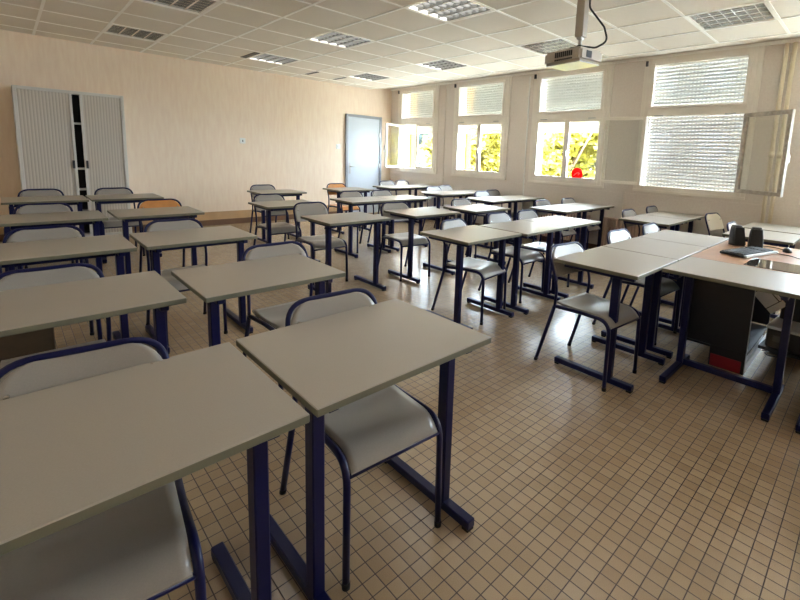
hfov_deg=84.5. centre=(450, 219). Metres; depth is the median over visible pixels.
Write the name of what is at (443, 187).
chair
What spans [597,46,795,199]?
window
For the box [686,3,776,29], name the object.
ceiling light
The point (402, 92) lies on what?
window pane
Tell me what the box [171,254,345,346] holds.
school desk
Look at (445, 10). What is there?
ceiling light
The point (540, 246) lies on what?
chair
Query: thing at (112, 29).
ceiling light
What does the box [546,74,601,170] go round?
tree
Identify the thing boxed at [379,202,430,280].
chair
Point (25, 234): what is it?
chair
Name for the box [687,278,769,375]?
computer tower
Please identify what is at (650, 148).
shutter
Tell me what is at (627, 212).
chair
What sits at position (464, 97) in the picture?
shutter
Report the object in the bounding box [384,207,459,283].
school desk
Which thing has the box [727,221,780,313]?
chair
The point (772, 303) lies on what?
monitor
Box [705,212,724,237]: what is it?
chair
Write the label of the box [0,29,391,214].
wall
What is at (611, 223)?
radiator
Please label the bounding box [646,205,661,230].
chair
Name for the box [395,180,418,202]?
chair
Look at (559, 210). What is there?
school desk
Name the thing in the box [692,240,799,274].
computer desk
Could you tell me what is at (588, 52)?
socket
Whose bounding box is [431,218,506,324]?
chair
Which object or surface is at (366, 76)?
ceiling light
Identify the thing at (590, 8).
cable
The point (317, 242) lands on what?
chair
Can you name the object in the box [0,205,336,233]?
baseboard
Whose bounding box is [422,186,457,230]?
chair
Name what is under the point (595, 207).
school desk
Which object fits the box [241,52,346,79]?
ceiling vent
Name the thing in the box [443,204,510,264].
school desk
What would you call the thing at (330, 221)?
school desk
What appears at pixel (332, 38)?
ceiling light
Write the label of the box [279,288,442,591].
chair
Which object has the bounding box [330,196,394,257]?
school desk
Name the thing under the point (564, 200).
chair
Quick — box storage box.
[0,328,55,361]
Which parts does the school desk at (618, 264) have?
support arm, leg, leg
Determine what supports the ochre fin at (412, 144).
on the ground
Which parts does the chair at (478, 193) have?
backrest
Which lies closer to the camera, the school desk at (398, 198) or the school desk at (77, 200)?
the school desk at (77, 200)
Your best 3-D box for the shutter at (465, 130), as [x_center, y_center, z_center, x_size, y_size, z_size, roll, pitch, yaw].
[0.657,-1.803,8.528,1.260,0.230,0.013,10,12,44]
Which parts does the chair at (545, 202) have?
backrest, frame, seat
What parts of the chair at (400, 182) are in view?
backrest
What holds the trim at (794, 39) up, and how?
attached to the wall at (628, 80)
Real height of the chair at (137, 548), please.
0.832 m
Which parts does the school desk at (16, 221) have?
leg, leg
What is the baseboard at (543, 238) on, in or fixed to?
attached to the wall at (628, 80)
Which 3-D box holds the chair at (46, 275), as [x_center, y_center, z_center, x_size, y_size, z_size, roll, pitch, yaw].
[-1.699,0.653,1.901,0.552,0.832,0.430,10,12,44]
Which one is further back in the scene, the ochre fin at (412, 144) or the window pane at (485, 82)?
the ochre fin at (412, 144)
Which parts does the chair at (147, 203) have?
leg, backrest, frame, leg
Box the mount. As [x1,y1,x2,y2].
[575,0,588,45]
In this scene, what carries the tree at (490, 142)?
on the ground
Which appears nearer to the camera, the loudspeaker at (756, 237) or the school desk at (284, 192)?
the loudspeaker at (756, 237)
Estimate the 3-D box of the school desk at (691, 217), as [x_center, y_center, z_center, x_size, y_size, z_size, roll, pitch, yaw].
[2.910,0.310,5.752,0.570,0.750,0.696,10,12,44]
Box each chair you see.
[0,263,111,381]
[0,337,206,599]
[3,225,101,339]
[13,202,82,268]
[17,189,74,268]
[94,187,144,258]
[137,198,197,272]
[144,218,227,345]
[242,241,312,389]
[249,184,289,238]
[253,193,301,244]
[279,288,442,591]
[293,202,347,285]
[324,183,360,230]
[338,191,380,252]
[367,190,408,244]
[378,181,407,213]
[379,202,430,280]
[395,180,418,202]
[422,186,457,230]
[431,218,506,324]
[434,185,467,227]
[448,198,493,257]
[474,191,493,243]
[478,212,544,302]
[483,189,518,224]
[508,209,569,293]
[532,199,576,253]
[534,241,640,391]
[561,197,600,249]
[592,228,679,345]
[622,209,668,277]
[629,222,659,305]
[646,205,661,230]
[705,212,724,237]
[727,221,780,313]
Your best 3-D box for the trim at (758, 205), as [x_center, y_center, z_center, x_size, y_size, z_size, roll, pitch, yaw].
[2.968,-0.327,6.198,12.450,0.025,0.012,10,12,44]
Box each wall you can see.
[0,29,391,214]
[390,37,799,248]
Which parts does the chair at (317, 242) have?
leg, frame, backrest, seat, rail, leg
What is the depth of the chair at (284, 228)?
5.49 m
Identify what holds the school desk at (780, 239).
on the floor
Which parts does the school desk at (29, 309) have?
leg, support arm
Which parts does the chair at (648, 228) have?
leg, frame, backrest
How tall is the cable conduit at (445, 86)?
2.800 m
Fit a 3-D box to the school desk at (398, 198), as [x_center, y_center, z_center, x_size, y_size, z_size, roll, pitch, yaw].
[-0.744,0.031,6.662,0.570,0.750,0.696,10,12,44]
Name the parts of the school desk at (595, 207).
leg, leg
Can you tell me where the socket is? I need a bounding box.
[586,50,591,57]
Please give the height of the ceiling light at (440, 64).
0.093 m
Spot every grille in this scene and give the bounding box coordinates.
[554,50,571,61]
[734,227,745,244]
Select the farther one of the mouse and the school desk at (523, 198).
the school desk at (523, 198)
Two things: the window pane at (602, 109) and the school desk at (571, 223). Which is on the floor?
the school desk at (571, 223)
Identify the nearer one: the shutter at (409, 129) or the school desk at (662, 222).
the school desk at (662, 222)
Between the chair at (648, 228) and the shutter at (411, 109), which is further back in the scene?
the shutter at (411, 109)
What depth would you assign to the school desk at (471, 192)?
8.07 m
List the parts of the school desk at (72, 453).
leg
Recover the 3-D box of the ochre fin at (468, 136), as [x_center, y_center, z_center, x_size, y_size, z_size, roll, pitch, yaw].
[0.288,-0.061,9.473,0.120,6.200,0.150,10,12,44]
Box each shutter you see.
[405,91,432,117]
[405,125,432,133]
[461,83,502,115]
[461,124,501,133]
[540,122,598,132]
[541,72,602,111]
[643,115,743,191]
[652,56,748,105]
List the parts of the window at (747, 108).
sash, frame, casing, sash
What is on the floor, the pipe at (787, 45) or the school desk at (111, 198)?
the school desk at (111, 198)
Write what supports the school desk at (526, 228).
on the floor
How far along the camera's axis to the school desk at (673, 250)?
3.38 m
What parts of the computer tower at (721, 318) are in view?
panel, panel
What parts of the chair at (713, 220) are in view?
backrest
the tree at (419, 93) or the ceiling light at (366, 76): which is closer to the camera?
the ceiling light at (366, 76)
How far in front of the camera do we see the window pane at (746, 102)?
5.64 m
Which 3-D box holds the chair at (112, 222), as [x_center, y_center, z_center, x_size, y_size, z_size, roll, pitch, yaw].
[-4.165,0.028,5.495,0.552,0.832,0.430,10,12,44]
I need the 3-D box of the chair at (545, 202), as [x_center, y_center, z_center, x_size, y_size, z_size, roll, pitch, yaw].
[1.453,0.154,6.167,0.552,0.832,0.430,10,12,44]
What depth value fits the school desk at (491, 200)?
6.86 m
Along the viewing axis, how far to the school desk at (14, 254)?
2.69 m
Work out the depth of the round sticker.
7.05 m
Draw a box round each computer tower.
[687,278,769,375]
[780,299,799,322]
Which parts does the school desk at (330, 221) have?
support arm, leg, leg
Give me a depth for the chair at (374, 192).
6.79 m
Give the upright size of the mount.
0.530 m
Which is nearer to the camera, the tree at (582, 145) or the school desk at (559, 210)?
the school desk at (559, 210)
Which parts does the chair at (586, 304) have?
leg, backrest, frame, leg, leg, seat, rail, leg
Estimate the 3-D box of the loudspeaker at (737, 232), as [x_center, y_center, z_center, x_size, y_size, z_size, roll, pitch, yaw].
[2.423,0.130,3.689,0.105,0.165,0.110,3,8,4]
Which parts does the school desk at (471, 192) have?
leg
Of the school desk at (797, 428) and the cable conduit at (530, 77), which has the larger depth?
the cable conduit at (530, 77)
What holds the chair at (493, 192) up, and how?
on the floor
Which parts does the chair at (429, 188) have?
backrest, frame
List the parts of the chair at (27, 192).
frame, backrest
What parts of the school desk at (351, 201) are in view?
support arm, leg, leg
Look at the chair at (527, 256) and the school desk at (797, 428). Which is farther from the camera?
the chair at (527, 256)
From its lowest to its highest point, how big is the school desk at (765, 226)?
0.750 m
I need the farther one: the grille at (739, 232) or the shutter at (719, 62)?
the shutter at (719, 62)
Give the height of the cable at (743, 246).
0.006 m
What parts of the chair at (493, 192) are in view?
backrest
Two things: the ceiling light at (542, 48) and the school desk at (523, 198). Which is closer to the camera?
the ceiling light at (542, 48)
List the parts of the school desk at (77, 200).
leg, leg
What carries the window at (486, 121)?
in the wall at (628, 80)
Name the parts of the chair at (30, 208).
backrest, frame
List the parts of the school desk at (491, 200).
support arm, leg, leg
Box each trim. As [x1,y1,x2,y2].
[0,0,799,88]
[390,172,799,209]
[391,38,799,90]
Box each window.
[384,85,439,173]
[451,76,511,179]
[527,64,614,187]
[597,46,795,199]
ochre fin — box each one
[409,94,416,167]
[464,88,472,169]
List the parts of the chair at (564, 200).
backrest, leg, seat, leg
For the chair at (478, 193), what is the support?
on the floor
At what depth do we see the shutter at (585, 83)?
7.16 m
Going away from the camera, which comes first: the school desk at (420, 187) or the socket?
the socket
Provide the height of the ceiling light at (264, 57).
0.093 m
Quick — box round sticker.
[571,168,582,177]
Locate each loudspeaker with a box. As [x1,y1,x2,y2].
[728,225,745,245]
[747,227,763,247]
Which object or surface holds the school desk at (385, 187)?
on the floor
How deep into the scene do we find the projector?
3.46 m
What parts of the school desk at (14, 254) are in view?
leg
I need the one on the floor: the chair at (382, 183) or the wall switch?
the chair at (382, 183)
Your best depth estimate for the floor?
1.97 m
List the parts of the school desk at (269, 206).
leg, leg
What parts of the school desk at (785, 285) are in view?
leg, leg, support arm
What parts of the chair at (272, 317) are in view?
leg, leg, seat, backrest, frame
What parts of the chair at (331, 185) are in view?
backrest, frame, seat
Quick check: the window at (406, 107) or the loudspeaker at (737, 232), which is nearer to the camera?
the loudspeaker at (737, 232)
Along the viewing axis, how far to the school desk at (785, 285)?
2.69 m
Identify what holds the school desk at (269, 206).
on the floor
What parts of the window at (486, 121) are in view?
shutter rail, sash, handle, sash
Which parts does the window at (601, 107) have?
shutter rail, sash, handle, sash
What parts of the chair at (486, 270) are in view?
leg, backrest, frame, leg, leg, seat, leg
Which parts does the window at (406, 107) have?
sash, shutter rail, frame, sash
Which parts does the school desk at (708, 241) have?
leg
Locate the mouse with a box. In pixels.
[782,247,791,252]
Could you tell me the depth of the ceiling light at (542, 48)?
5.52 m
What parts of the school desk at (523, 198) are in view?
leg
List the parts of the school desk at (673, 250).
leg, leg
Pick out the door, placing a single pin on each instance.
(363, 134)
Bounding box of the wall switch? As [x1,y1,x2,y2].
[240,138,245,143]
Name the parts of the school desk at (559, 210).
support arm, leg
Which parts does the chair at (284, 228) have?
leg, backrest, frame, seat, rail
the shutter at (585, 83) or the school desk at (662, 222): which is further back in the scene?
the shutter at (585, 83)
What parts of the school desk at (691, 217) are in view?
leg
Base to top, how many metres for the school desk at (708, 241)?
0.750 m
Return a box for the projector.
[545,46,601,70]
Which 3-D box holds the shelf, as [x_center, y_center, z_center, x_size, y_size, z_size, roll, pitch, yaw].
[2.430,0.965,3.053,0.540,0.200,0.370,-5,11,-41]
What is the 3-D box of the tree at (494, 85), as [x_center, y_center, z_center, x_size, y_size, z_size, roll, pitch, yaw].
[5.330,-5.324,29.822,7.556,11.114,7.625,-5,11,-40]
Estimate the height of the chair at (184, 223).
0.832 m
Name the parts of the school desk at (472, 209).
support arm, leg, leg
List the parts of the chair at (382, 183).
backrest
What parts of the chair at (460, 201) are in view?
backrest, frame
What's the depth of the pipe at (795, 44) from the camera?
5.11 m
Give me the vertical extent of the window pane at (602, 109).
0.615 m
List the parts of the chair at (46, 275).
backrest, seat, frame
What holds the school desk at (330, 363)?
on the floor
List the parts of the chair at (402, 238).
leg, leg, frame, backrest, seat, leg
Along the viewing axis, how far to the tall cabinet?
6.05 m
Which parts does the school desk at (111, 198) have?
leg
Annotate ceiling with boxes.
[0,0,799,88]
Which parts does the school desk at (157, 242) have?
leg, leg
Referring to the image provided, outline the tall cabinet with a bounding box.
[11,85,131,236]
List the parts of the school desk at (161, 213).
leg, leg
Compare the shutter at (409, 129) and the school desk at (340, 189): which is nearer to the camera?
the school desk at (340, 189)
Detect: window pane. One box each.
[400,89,434,119]
[457,80,505,116]
[537,69,606,113]
[648,52,753,108]
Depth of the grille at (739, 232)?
3.65 m
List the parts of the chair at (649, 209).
backrest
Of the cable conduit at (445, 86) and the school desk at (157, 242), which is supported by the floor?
the school desk at (157, 242)
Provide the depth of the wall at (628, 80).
6.49 m
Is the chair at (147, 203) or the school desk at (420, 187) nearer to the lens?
the chair at (147, 203)
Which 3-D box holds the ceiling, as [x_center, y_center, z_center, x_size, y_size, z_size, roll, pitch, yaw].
[0.311,-2.067,3.147,12.450,0.400,7.800,10,12,44]
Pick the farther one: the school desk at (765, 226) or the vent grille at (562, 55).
the school desk at (765, 226)
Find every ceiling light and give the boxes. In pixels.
[104,24,165,41]
[140,0,218,13]
[249,53,299,64]
[309,31,372,47]
[348,73,388,80]
[407,0,492,21]
[416,60,466,69]
[518,39,576,54]
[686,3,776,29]
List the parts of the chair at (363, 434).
leg, frame, backrest, leg, seat, rail, leg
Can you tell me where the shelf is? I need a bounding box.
[758,339,799,359]
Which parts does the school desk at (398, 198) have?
leg, leg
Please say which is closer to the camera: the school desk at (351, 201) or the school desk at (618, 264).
the school desk at (618, 264)
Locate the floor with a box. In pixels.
[0,212,799,599]
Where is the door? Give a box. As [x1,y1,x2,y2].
[345,113,381,212]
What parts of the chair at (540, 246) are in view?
backrest, frame, leg, seat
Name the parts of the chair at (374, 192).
frame, backrest, leg, seat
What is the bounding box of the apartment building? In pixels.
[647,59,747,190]
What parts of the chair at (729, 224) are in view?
frame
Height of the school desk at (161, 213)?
0.750 m
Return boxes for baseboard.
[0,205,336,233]
[440,217,596,248]
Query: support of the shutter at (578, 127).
attached to the window at (601, 107)
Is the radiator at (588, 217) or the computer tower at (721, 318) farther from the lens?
the radiator at (588, 217)
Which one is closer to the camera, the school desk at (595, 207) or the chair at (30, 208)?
the chair at (30, 208)
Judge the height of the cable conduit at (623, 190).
0.990 m
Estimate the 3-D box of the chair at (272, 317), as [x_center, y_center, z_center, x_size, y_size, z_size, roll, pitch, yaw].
[-0.939,0.582,2.594,0.552,0.832,0.430,10,12,44]
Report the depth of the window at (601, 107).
7.14 m
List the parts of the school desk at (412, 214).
support arm, leg, leg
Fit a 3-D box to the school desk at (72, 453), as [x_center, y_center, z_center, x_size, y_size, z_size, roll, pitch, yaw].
[-0.805,0.845,1.088,0.570,0.750,0.696,10,12,44]
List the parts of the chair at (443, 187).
backrest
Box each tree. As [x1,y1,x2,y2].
[415,86,487,160]
[415,93,432,154]
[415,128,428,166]
[418,127,500,171]
[473,85,556,124]
[541,122,598,178]
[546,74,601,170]
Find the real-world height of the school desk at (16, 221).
0.750 m
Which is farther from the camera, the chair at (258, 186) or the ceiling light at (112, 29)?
the chair at (258, 186)
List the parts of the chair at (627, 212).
backrest, frame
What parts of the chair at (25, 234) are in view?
backrest, frame, leg, leg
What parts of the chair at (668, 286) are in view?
leg, frame, backrest, leg, leg, seat, leg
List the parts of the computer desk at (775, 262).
glass plate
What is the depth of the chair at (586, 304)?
2.93 m
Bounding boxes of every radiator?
[537,213,590,242]
[601,217,642,245]
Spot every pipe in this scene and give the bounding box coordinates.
[760,43,789,222]
[764,42,797,244]
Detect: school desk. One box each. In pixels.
[0,210,107,273]
[0,234,136,339]
[0,271,186,355]
[0,342,309,599]
[1,195,88,269]
[85,193,163,263]
[107,206,204,273]
[129,225,257,353]
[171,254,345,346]
[236,298,490,599]
[247,189,306,243]
[248,200,319,261]
[301,212,390,292]
[323,187,373,233]
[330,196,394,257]
[372,195,430,251]
[373,185,417,225]
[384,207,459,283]
[404,184,435,223]
[420,191,469,229]
[420,225,521,328]
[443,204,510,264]
[454,190,485,223]
[467,196,519,249]
[479,220,567,314]
[496,195,544,243]
[523,215,600,298]
[530,205,591,262]
[554,246,677,393]
[557,202,613,246]
[601,237,706,358]
[619,214,688,279]
[638,230,728,326]
[643,211,704,275]
[659,256,799,421]
[722,228,799,318]
[743,222,799,248]
[795,415,799,433]
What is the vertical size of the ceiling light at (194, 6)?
0.093 m
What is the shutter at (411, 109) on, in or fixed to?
attached to the window at (406, 107)
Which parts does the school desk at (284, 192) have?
leg, leg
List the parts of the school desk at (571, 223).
leg, leg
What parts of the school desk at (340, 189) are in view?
leg, leg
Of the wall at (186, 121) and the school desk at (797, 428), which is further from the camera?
the wall at (186, 121)
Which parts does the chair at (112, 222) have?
backrest, frame, seat, rail, leg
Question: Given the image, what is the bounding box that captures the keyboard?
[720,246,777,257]
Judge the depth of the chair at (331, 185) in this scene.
7.79 m
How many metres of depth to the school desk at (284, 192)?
6.68 m
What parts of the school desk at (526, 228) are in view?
leg, leg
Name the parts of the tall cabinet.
tambour door, tambour door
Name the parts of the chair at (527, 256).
leg, backrest, frame, leg, leg, seat, leg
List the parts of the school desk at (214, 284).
leg, support arm, leg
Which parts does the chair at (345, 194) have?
backrest, frame, leg, leg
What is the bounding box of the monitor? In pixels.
[755,291,785,313]
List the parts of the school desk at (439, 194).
leg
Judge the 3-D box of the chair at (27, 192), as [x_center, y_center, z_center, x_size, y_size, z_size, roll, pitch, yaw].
[-4.657,0.077,5.028,0.552,0.832,0.430,10,12,44]
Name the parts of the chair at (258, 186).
leg, backrest, frame, seat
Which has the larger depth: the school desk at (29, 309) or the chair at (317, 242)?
the chair at (317, 242)
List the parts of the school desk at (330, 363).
leg, leg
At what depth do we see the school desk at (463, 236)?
3.70 m
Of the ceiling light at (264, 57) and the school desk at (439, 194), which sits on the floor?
the school desk at (439, 194)
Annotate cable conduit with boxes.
[441,86,446,204]
[521,77,530,209]
[620,190,624,217]
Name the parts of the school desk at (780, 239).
support arm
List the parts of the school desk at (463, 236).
support arm, leg, leg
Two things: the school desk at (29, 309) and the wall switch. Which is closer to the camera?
the school desk at (29, 309)
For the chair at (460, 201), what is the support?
on the floor
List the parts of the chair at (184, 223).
leg, leg, backrest, frame, seat, leg, leg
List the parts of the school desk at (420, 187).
leg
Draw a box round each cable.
[570,0,607,48]
[739,246,799,258]
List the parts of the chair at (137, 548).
backrest, frame, seat, rail, leg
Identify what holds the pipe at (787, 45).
attached to the wall at (628, 80)
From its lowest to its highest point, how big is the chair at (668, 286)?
0.832 m
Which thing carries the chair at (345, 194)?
on the floor
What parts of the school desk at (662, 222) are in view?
support arm, leg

